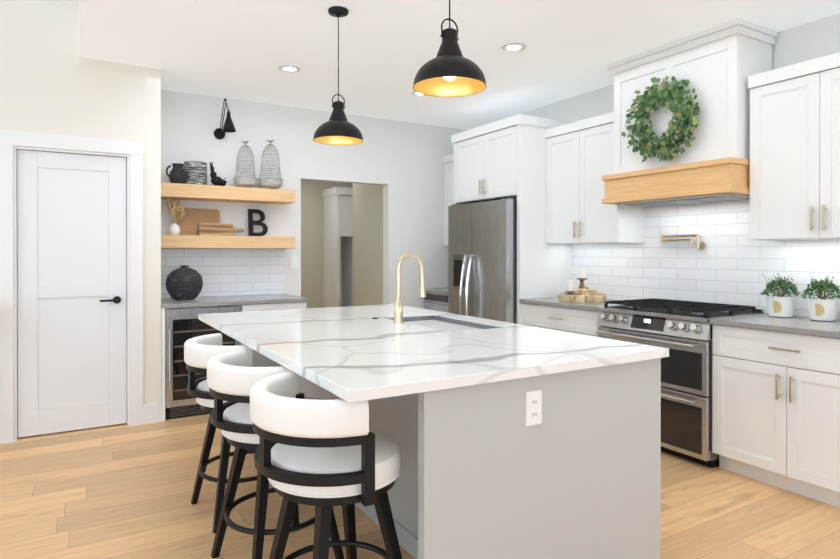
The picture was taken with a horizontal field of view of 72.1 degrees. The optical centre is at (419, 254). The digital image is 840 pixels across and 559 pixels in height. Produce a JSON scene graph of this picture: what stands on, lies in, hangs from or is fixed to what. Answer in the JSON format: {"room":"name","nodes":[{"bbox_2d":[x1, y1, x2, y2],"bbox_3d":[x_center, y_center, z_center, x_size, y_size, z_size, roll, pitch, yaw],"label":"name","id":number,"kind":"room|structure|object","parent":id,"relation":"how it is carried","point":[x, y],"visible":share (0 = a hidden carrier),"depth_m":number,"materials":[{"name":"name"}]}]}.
{"room":"kitchen","nodes":[
{"label":"kitchen","id":0,"kind":"room"},
{"bbox_2d":[0,0,160,404],"bbox_3d":[-4.567,-0.848,3.392,5.505,4.300,0.720,0,0,-31],"label":"wall","id":1,"kind":"structure","parent":0,"point":[52,81],"depth_m":4.22,"materials":[{"name":"white paint"}]},
{"bbox_2d":[0,129,143,443],"bbox_3d":[-2.540,0.222,4.236,0.913,2.156,0.144,0,0,-31],"label":"door frame","id":2,"kind":"structure","parent":1,"relation":"attached to","point":[13,142],"depth_m":4.10,"materials":[{"name":"white paint"}]},
{"bbox_2d":[17,150,126,437],"bbox_3d":[-2.526,0.277,4.213,0.683,2.023,0.093,0,0,-31],"label":"interior door","id":3,"kind":"structure","parent":1,"relation":"in","point":[72,306],"depth_m":4.22,"materials":[{"name":"white paint"}]},
{"bbox_2d":[143,403,161,423],"bbox_3d":[-2.930,1.225,5.925,10.900,0.140,3.426,0,0,-31],"label":"baseboard","id":4,"kind":"structure","parent":1,"relation":"attached to","point":[152,413],"depth_m":4.45,"materials":[{"name":"white paint"}]},
{"bbox_2d":[161,89,466,308],"bbox_3d":[-0.864,-0.075,5.941,3.465,2.740,0.120,0,0,-31],"label":"wall","id":5,"kind":"structure","parent":0,"point":[401,162],"depth_m":5.75,"materials":[{"name":"white paint"}]},
{"bbox_2d":[214,98,235,138],"bbox_3d":[-1.750,-1.224,5.193,0.120,0.342,0.279,0,0,-41],"label":"sconce","id":6,"kind":"object","parent":5,"relation":"attached to","point":[228,127],"visible":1,"depth_m":5.17,"materials":[{"name":"black metal"}]},
{"bbox_2d":[161,182,294,203],"bbox_3d":[-1.741,-0.540,5.186,1.183,0.115,0.278,0,0,-31],"label":"shelf","id":7,"kind":"object","parent":5,"relation":"attached to","point":[179,191],"visible":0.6,"depth_m":5.08,"materials":[{"name":"brown wood"}]},
{"bbox_2d":[166,163,186,183],"bbox_3d":[-2.078,-0.684,4.917,0.167,0.172,0.140,0,0,-31],"label":"pitcher","id":8,"kind":"object","parent":7,"relation":"on","point":[177,173],"visible":0.96,"depth_m":4.88,"materials":[{"name":"grey ceramic"}]},
{"bbox_2d":[184,161,206,184],"bbox_3d":[-1.979,-0.704,5.080,0.191,0.212,0.191,0,0,-31],"label":"crock","id":9,"kind":"object","parent":7,"relation":"on","point":[196,172],"visible":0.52,"depth_m":5.00,"materials":[{"name":"grey ceramic"}]},
{"bbox_2d":[210,162,226,185],"bbox_3d":[-1.782,-0.706,5.092,0.148,0.216,0.062,0,0,-31],"label":"figurine","id":10,"kind":"object","parent":7,"relation":"on","point":[216,180],"visible":1,"depth_m":5.06,"materials":[{"name":"black metal"}]},
{"bbox_2d":[233,141,257,187],"bbox_3d":[-1.593,-0.818,5.263,0.216,0.439,0.216,0,0,-31],"label":"cloche","id":11,"kind":"object","parent":7,"relation":"on","point":[249,181],"visible":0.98,"depth_m":5.21,"materials":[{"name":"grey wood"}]},
{"bbox_2d":[258,140,282,188],"bbox_3d":[-1.395,-0.835,5.380,0.232,0.472,0.232,0,0,-31],"label":"cloche","id":12,"kind":"object","parent":7,"relation":"on","point":[269,182],"visible":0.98,"depth_m":5.32,"materials":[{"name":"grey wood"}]},
{"bbox_2d":[161,235,294,248],"bbox_3d":[-1.741,-0.108,5.187,1.183,0.110,0.278,0,0,-31],"label":"shelf","id":13,"kind":"object","parent":5,"relation":"attached to","point":[222,242],"visible":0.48,"depth_m":5.06,"materials":[{"name":"brown wood"}]},
{"bbox_2d":[167,198,184,234],"bbox_3d":[-2.099,-0.322,4.965,0.146,0.319,0.114,0,0,-31],"label":"bud vase","id":14,"kind":"object","parent":13,"relation":"on","point":[174,228],"visible":0.94,"depth_m":4.94,"materials":[{"name":"white ceramic"}]},
{"bbox_2d":[176,208,219,234],"bbox_3d":[-1.986,-0.285,5.161,0.370,0.245,0.041,0,0,-31],"label":"cutting board","id":15,"kind":"object","parent":13,"relation":"on","point":[192,221],"depth_m":5.13,"materials":[{"name":"brown wood"}]},
{"bbox_2d":[197,222,243,235],"bbox_3d":[-1.793,-0.220,5.214,0.395,0.116,0.035,0,0,-31],"label":"cutting board","id":16,"kind":"object","parent":13,"relation":"on","point":[203,228],"depth_m":5.18,"materials":[{"name":"brown wood"}]},
{"bbox_2d":[248,209,267,235],"bbox_3d":[-1.517,-0.293,5.400,0.177,0.257,0.054,0,0,-31],"label":"letter","id":17,"kind":"object","parent":13,"relation":"on","point":[251,222],"visible":0.98,"depth_m":5.38,"materials":[{"name":"black metal"}]},
{"bbox_2d":[291,256,297,267],"bbox_3d":[-1.228,0.076,5.650,0.072,0.120,0.008,0,0,-31],"label":"switch plate","id":18,"kind":"object","parent":5,"relation":"attached to","point":[294,261],"visible":1,"depth_m":5.65,"materials":[{"name":"white plastic"}]},
{"bbox_2d":[301,180,348,307],"bbox_3d":[-1.258,0.012,8.981,5.100,2.550,0.130,0,0,-31],"label":"wall","id":19,"kind":"structure","parent":0,"point":[311,191],"depth_m":8.69,"materials":[{"name":"beige paint"}]},
{"bbox_2d":[349,183,356,305],"bbox_3d":[0.587,0.015,7.745,3.190,2.550,0.120,0,0,-31],"label":"wall","id":20,"kind":"structure","parent":0,"point":[352,185],"depth_m":6.93,"materials":[{"name":"beige paint"}]},
{"bbox_2d":[357,184,382,305],"bbox_3d":[-0.519,0.018,6.600,0.120,2.550,0.660,0,0,-31],"label":"wall","id":21,"kind":"structure","parent":0,"point":[367,244],"depth_m":6.58,"materials":[{"name":"beige paint"}]},
{"bbox_2d":[0,414,839,558],"bbox_3d":[-0.725,1.355,2.307,11.000,0.100,14.000,0,0,-31],"label":"floor","id":22,"kind":"structure","parent":0,"point":[121,491],"depth_m":2.96,"materials":[{"name":"brown wood"}]},
{"bbox_2d":[165,306,240,418],"bbox_3d":[-1.871,0.862,4.876,0.578,0.864,0.649,0,0,-31],"label":"wine fridge","id":23,"kind":"object","parent":22,"relation":"on","point":[183,326],"visible":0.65,"depth_m":4.56,"materials":[{"name":"black metal"}]},
{"bbox_2d":[184,333,256,532],"bbox_3d":[-0.934,0.870,2.956,0.508,0.876,0.553,0,0,-31],"label":"stool","id":24,"kind":"object","parent":22,"relation":"on","point":[200,351],"visible":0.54,"depth_m":2.78,"materials":[{"name":"white leather"}]},
{"bbox_2d":[161,249,307,420],"bbox_3d":[-1.649,0.624,5.026,1.173,1.347,0.652,0,0,-31],"label":"cabinet","id":25,"kind":"object","parent":22,"relation":"on","point":[246,280],"visible":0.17,"depth_m":5.24,"materials":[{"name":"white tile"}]},
{"bbox_2d":[166,265,202,299],"bbox_3d":[-1.980,0.238,4.850,0.296,0.290,0.163,0,0,-31],"label":"vase","id":26,"kind":"object","parent":25,"relation":"on","point":[184,282],"visible":1,"depth_m":4.79,"materials":[{"name":"black ceramic"}]},
{"bbox_2d":[207,349,343,558],"bbox_3d":[-0.624,0.871,2.448,0.522,0.876,0.547,0,0,-31],"label":"stool","id":27,"kind":"object","parent":22,"relation":"on","point":[232,379],"visible":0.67,"depth_m":2.28,"materials":[{"name":"white leather"}]},
{"bbox_2d":[250,371,401,558],"bbox_3d":[-0.305,0.873,1.954,0.516,0.876,0.550,0,0,-31],"label":"stool","id":28,"kind":"object","parent":22,"relation":"on","point":[323,457],"visible":1,"depth_m":1.78,"materials":[{"name":"white leather"}]},
{"bbox_2d":[322,187,352,307],"bbox_3d":[-1.171,0.158,8.620,0.400,2.260,0.560,0,0,-31],"label":"lockers","id":29,"kind":"object","parent":22,"relation":"on","point":[337,246],"visible":0.69,"depth_m":8.52,"materials":[{"name":"white paint"}]},
{"bbox_2d":[242,344,660,558],"bbox_3d":[-0.091,0.864,3.135,1.157,0.879,2.360,0,0,-31],"label":"kitchen island","id":30,"kind":"object","parent":22,"relation":"on","point":[486,473],"depth_m":2.13,"materials":[{"name":"grey paint"}]},
{"bbox_2d":[198,304,668,402],"bbox_3d":[-0.201,0.407,3.068,1.440,0.035,2.420,0,0,-31],"label":"island countertop","id":31,"kind":"structure","parent":30,"relation":"on","point":[351,353],"depth_m":2.38,"materials":[{"name":"white stone"}]},
{"bbox_2d":[393,253,425,323],"bbox_3d":[-0.051,0.189,3.264,0.220,0.397,0.109,0,0,-31],"label":"faucet","id":32,"kind":"object","parent":31,"relation":"on","point":[398,310],"visible":1,"depth_m":3.24,"materials":[{"name":"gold metal"}]},
{"bbox_2d":[390,316,493,331],"bbox_3d":[0.117,0.522,3.316,0.378,0.249,0.758,0,0,-31],"label":"sink","id":33,"kind":"object","parent":31,"relation":"in","point":[434,321],"depth_m":3.52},
{"bbox_2d":[525,390,541,425],"bbox_3d":[0.405,0.546,2.051,0.072,0.120,0.008,0,0,-31],"label":"outlet","id":34,"kind":"object","parent":30,"relation":"attached to","point":[533,407],"visible":1,"depth_m":2.05,"materials":[{"name":"white plastic"}]},
{"bbox_2d":[448,197,516,323],"bbox_3d":[0.773,0.402,5.507,0.804,1.790,0.910,0,0,-31],"label":"refrigerator","id":35,"kind":"object","parent":22,"relation":"on","point":[482,259],"visible":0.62,"depth_m":5.24,"materials":[{"name":"silver metal"}]},
{"bbox_2d":[423,52,839,507],"bbox_3d":[1.786,0.051,3.984,0.662,2.500,5.948,0,0,-31],"label":"kitchen cabinets","id":36,"kind":"object","parent":22,"relation":"on","point":[776,401],"visible":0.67,"depth_m":3.68,"materials":[{"name":"white paint"}]},
{"bbox_2d":[558,267,606,302],"bbox_3d":[1.340,0.243,4.762,0.384,0.281,0.384,0,0,-31],"label":"tray","id":37,"kind":"object","parent":36,"relation":"on","point":[582,294],"visible":1,"depth_m":4.66,"materials":[{"name":"wood"}]},
{"bbox_2d":[760,273,802,317],"bbox_3d":[2.234,0.253,3.578,0.218,0.267,0.213,0,0,-31],"label":"planter","id":38,"kind":"object","parent":36,"relation":"on","point":[780,305],"visible":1,"depth_m":3.53,"materials":[{"name":"white ceramic"}]},
{"bbox_2d":[801,276,839,320],"bbox_3d":[2.362,0.256,3.384,0.219,0.262,0.214,0,0,-31],"label":"planter","id":39,"kind":"object","parent":36,"relation":"on","point":[821,307],"visible":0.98,"depth_m":3.35,"materials":[{"name":"white ceramic"}]},
{"bbox_2d":[596,298,764,467],"bbox_3d":[1.748,0.822,3.976,0.692,0.958,0.856,0,0,-31],"label":"range","id":40,"kind":"object","parent":22,"relation":"on","point":[682,331],"visible":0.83,"depth_m":3.65,"materials":[{"name":"silver metal"}]},
{"bbox_2d":[79,0,839,129],"bbox_3d":[1.545,-1.582,1.471,4.140,0.300,10.260,0,0,-31],"label":"ceiling","id":41,"kind":"structure","parent":0,"point":[246,49],"depth_m":3.92,"materials":[{"name":"white paint"}]},
{"bbox_2d":[278,65,300,71],"bbox_3d":[-1.011,-1.436,4.466,0.176,0.008,0.176,0,0,-31],"label":"recessed light","id":42,"kind":"object","parent":41,"relation":"in","point":[288,68],"visible":1,"depth_m":4.46,"materials":[{"name":"white paint"}]},
{"bbox_2d":[313,6,362,144],"bbox_3d":[-0.481,-1.053,3.398,0.294,0.768,0.294,0,0,-31],"label":"pendant light","id":43,"kind":"object","parent":41,"relation":"hanging from","point":[337,128],"visible":1,"depth_m":3.36,"materials":[{"name":"black metal"}]},
{"bbox_2d":[411,91,426,95],"bbox_3d":[0.011,-1.438,5.154,0.176,0.008,0.176,0,0,-31],"label":"recessed light","id":44,"kind":"object","parent":41,"relation":"in","point":[415,93],"visible":0.48,"depth_m":5.19,"materials":[{"name":"white paint"}]},
{"bbox_2d":[413,0,486,96],"bbox_3d":[0.118,-1.050,2.300,0.294,0.768,0.294,0,0,-31],"label":"pendant light","id":45,"kind":"object","parent":41,"relation":"hanging from","point":[449,70],"visible":1,"depth_m":2.27,"materials":[{"name":"black metal"}]},
{"bbox_2d":[501,42,526,51],"bbox_3d":[0.650,-1.435,3.999,0.176,0.008,0.176,0,0,-31],"label":"recessed light","id":46,"kind":"object","parent":41,"relation":"in","point":[513,47],"visible":1,"depth_m":3.99,"materials":[{"name":"white paint"}]},
{"bbox_2d":[469,13,839,129],"bbox_3d":[3.193,-0.065,2.384,0.120,2.740,10.140,0,0,-31],"label":"wall","id":47,"kind":"structure","parent":0,"point":[818,38],"depth_m":3.71,"materials":[{"name":"white paint"}]},
{"bbox_2d":[659,227,705,249],"bbox_3d":[1.942,-0.120,4.286,0.063,0.180,0.349,0,0,-31],"label":"pot filler","id":48,"kind":"object","parent":47,"relation":"attached to","point":[700,245],"visible":1,"depth_m":4.21,"materials":[{"name":"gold metal"}]},
{"bbox_2d":[602,18,777,206],"bbox_3d":[1.836,-0.900,4.036,0.496,1.074,1.018,0,0,-31],"label":"range hood","id":49,"kind":"object","parent":47,"relation":"attached to","point":[716,66],"visible":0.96,"depth_m":3.75,"materials":[{"name":"white paint"}]},
{"bbox_2d":[621,76,700,161],"bbox_3d":[1.628,-0.921,3.944,0.099,0.593,0.592,0,0,-31],"label":"wreath","id":50,"kind":"object","parent":49,"relation":"hanging from","point":[663,93],"visible":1,"depth_m":3.90,"materials":[{"name":"green plant"}]}
]}

